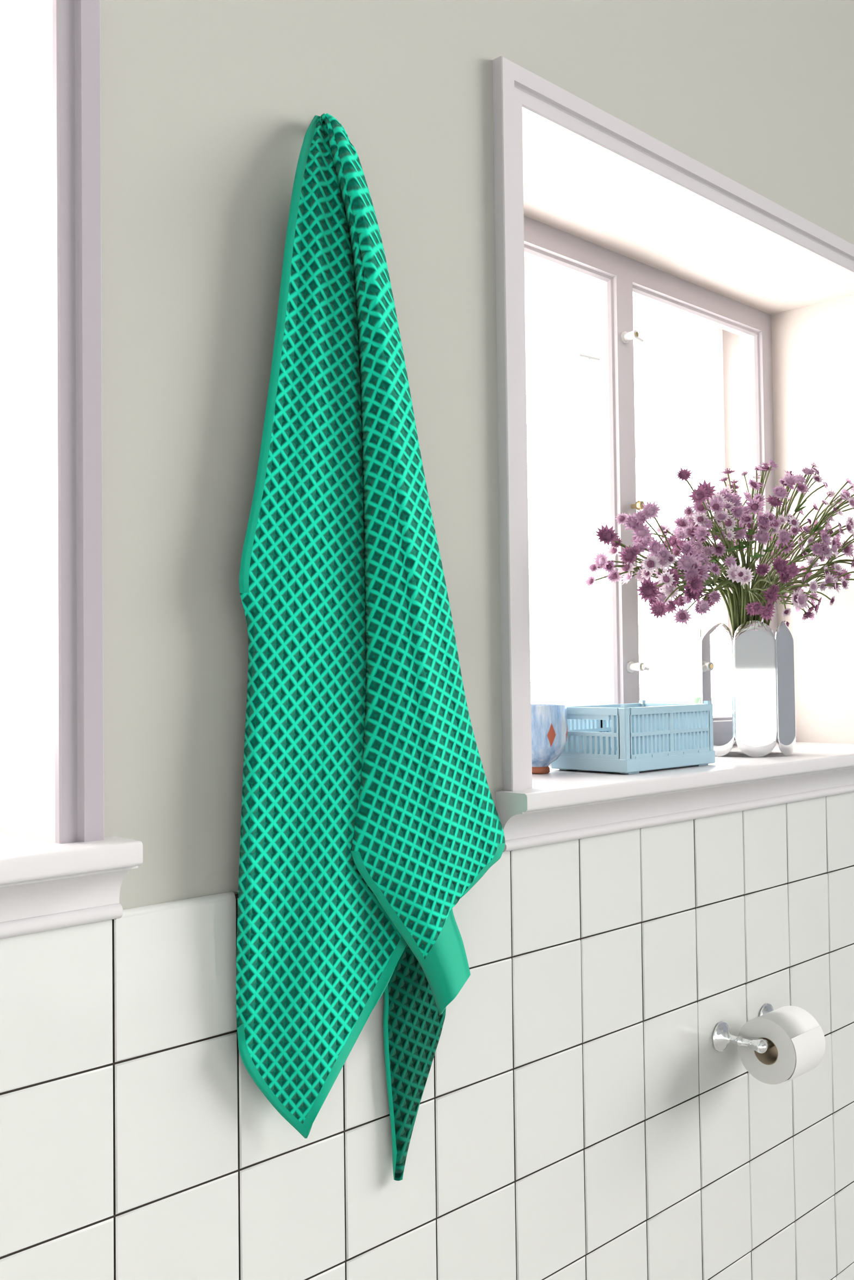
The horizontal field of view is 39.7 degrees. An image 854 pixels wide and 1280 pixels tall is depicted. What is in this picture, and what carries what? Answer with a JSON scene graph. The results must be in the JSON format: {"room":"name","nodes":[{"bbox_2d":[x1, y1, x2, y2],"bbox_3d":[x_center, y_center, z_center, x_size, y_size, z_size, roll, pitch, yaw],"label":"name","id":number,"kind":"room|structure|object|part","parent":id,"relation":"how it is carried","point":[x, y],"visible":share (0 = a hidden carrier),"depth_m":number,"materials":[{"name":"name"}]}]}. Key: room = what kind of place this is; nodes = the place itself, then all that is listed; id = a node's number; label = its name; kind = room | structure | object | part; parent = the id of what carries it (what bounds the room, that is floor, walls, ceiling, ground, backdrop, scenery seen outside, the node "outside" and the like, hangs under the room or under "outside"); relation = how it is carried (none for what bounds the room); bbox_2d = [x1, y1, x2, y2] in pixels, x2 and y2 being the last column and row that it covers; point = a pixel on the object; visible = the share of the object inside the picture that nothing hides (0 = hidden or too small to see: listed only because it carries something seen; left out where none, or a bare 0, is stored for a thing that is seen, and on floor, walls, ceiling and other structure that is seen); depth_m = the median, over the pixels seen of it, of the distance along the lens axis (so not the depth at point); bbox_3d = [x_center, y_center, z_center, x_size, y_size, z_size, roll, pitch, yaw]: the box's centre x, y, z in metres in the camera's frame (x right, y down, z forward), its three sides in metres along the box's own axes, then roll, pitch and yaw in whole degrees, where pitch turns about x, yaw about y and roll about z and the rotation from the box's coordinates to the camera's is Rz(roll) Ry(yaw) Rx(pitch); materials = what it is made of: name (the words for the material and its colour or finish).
{"room":"bathroom","nodes":[
{"label":"bathroom","id":0,"kind":"room"},
{"bbox_2d":[0,0,853,1279],"bbox_3d":[0.023,-0.162,1.854,5.800,3.200,0.460,1,-2,-45],"label":"wall","id":1,"kind":"structure","parent":0,"point":[580,1116],"depth_m":1.50,"materials":[{"name":"grey paint"}]},
{"bbox_2d":[0,832,142,938],"bbox_3d":[-0.851,0.234,0.816,1.291,0.081,0.326,1,-2,-45],"label":"windowsill","id":2,"kind":"object","parent":1,"relation":"attached to","point":[44,886],"visible":1,"depth_m":1.12,"materials":[{"name":"white paint"}]},
{"bbox_2d":[52,0,103,843],"bbox_3d":[-0.776,-0.310,0.750,1.250,1.002,0.017,1,-2,-45],"label":"trim","id":3,"kind":"structure","parent":1,"relation":"attached to","point":[78,527],"depth_m":1.17,"materials":[{"name":"grey paint"}]},
{"bbox_2d":[523,215,777,763],"bbox_3d":[0.319,-0.258,2.292,1.195,0.998,0.207,1,-2,-45],"label":"window","id":4,"kind":"structure","parent":1,"relation":"in","point":[629,296],"depth_m":2.34,"materials":[{"name":"grey paint"}]},
{"bbox_3d":[0.348,-0.265,2.199,0.187,0.652,0.034,1,-2,-45],"label":"handle","id":5,"kind":"part","parent":4,"relation":"part of","materials":[{"name":"white ceramic"}]},
{"bbox_3d":[0.265,-0.255,2.347,1.195,0.998,0.052,1,-2,-45],"label":"frame","id":6,"kind":"part","parent":4,"relation":"part of","materials":[{"name":"white paint"}]},
{"bbox_2d":[492,55,853,791],"bbox_3d":[0.551,-0.293,2.058,1.257,1.009,0.017,1,-2,-45],"label":"trim","id":7,"kind":"structure","parent":1,"relation":"attached to","point":[516,89],"depth_m":1.64,"materials":[{"name":"white paint"}]},
{"bbox_2d":[495,741,853,852],"bbox_3d":[0.476,0.256,2.125,1.287,0.081,0.326,1,-2,-45],"label":"windowsill","id":8,"kind":"object","parent":1,"relation":"attached to","point":[560,806],"visible":0.75,"depth_m":1.84,"materials":[{"name":"white paint"}]},
{"bbox_2d":[530,703,567,773],"bbox_3d":[0.175,0.157,1.878,0.097,0.108,0.097,1,-2,-45],"label":"ceramic cup","id":9,"kind":"object","parent":8,"relation":"on","point":[549,722],"visible":0.64,"depth_m":1.84,"materials":[{"name":"blue ceramic"}]},
{"bbox_2d":[550,700,714,774],"bbox_3d":[0.344,0.158,1.963,0.254,0.108,0.150,1,-2,-45],"label":"crate","id":10,"kind":"object","parent":8,"relation":"on","point":[625,738],"visible":0.91,"depth_m":1.89,"materials":[{"name":"blue plastic"}]},
{"bbox_2d":[699,620,795,757],"bbox_3d":[0.604,0.091,2.246,0.175,0.250,0.173,1,-2,-45],"label":"flower vase","id":11,"kind":"object","parent":8,"relation":"on","point":[748,679],"visible":0.88,"depth_m":2.17,"materials":[{"name":"white mirror"}]},
{"bbox_2d":[584,458,853,639],"bbox_3d":[0.558,-0.089,2.094,0.338,0.514,1.060,-2,-2,41],"label":"flower bouquet","id":12,"kind":"object","parent":11,"relation":"in","point":[699,557],"visible":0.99,"depth_m":2.00,"materials":[{"name":"purple plant"}]},
{"bbox_2d":[712,1003,774,1053],"bbox_3d":[0.567,0.655,1.975,0.196,0.049,0.086,1,-2,-45],"label":"toilet paper holder","id":13,"kind":"object","parent":1,"relation":"attached to","point":[721,1036],"visible":0.54,"depth_m":1.94,"materials":[{"name":"silver metal"}]},
{"bbox_2d":[737,1005,825,1084],"bbox_3d":[0.583,0.665,1.943,0.098,0.104,0.105,1,-2,-45],"label":"toilet paper roll","id":14,"kind":"object","parent":13,"relation":"attached to","point":[798,1040],"visible":0.94,"depth_m":1.91,"materials":[{"name":"white paper"}]},
{"bbox_3d":[-0.117,-0.610,1.406,0.028,0.028,0.026,1,-2,-45],"label":"towel hook","id":15,"kind":"object","parent":1,"relation":"attached to","visible":0},
{"bbox_2d":[236,112,505,1180],"bbox_3d":[-0.041,0.017,1.405,0.424,1.273,0.073,1,-2,-45],"label":"bath towel","id":16,"kind":"object","parent":15,"relation":"hanging from","point":[368,811],"visible":1,"depth_m":1.35,"materials":[{"name":"fabric"}]},
{"label":"outside","id":17,"kind":"structure","parent":0,"visible":0},
{"bbox_2d":[524,294,700,703],"bbox_3d":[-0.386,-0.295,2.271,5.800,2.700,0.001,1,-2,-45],"label":"window glass","id":18,"kind":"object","parent":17,"point":[664,371],"depth_m":3.11,"materials":[{"name":"glass"}]}
]}

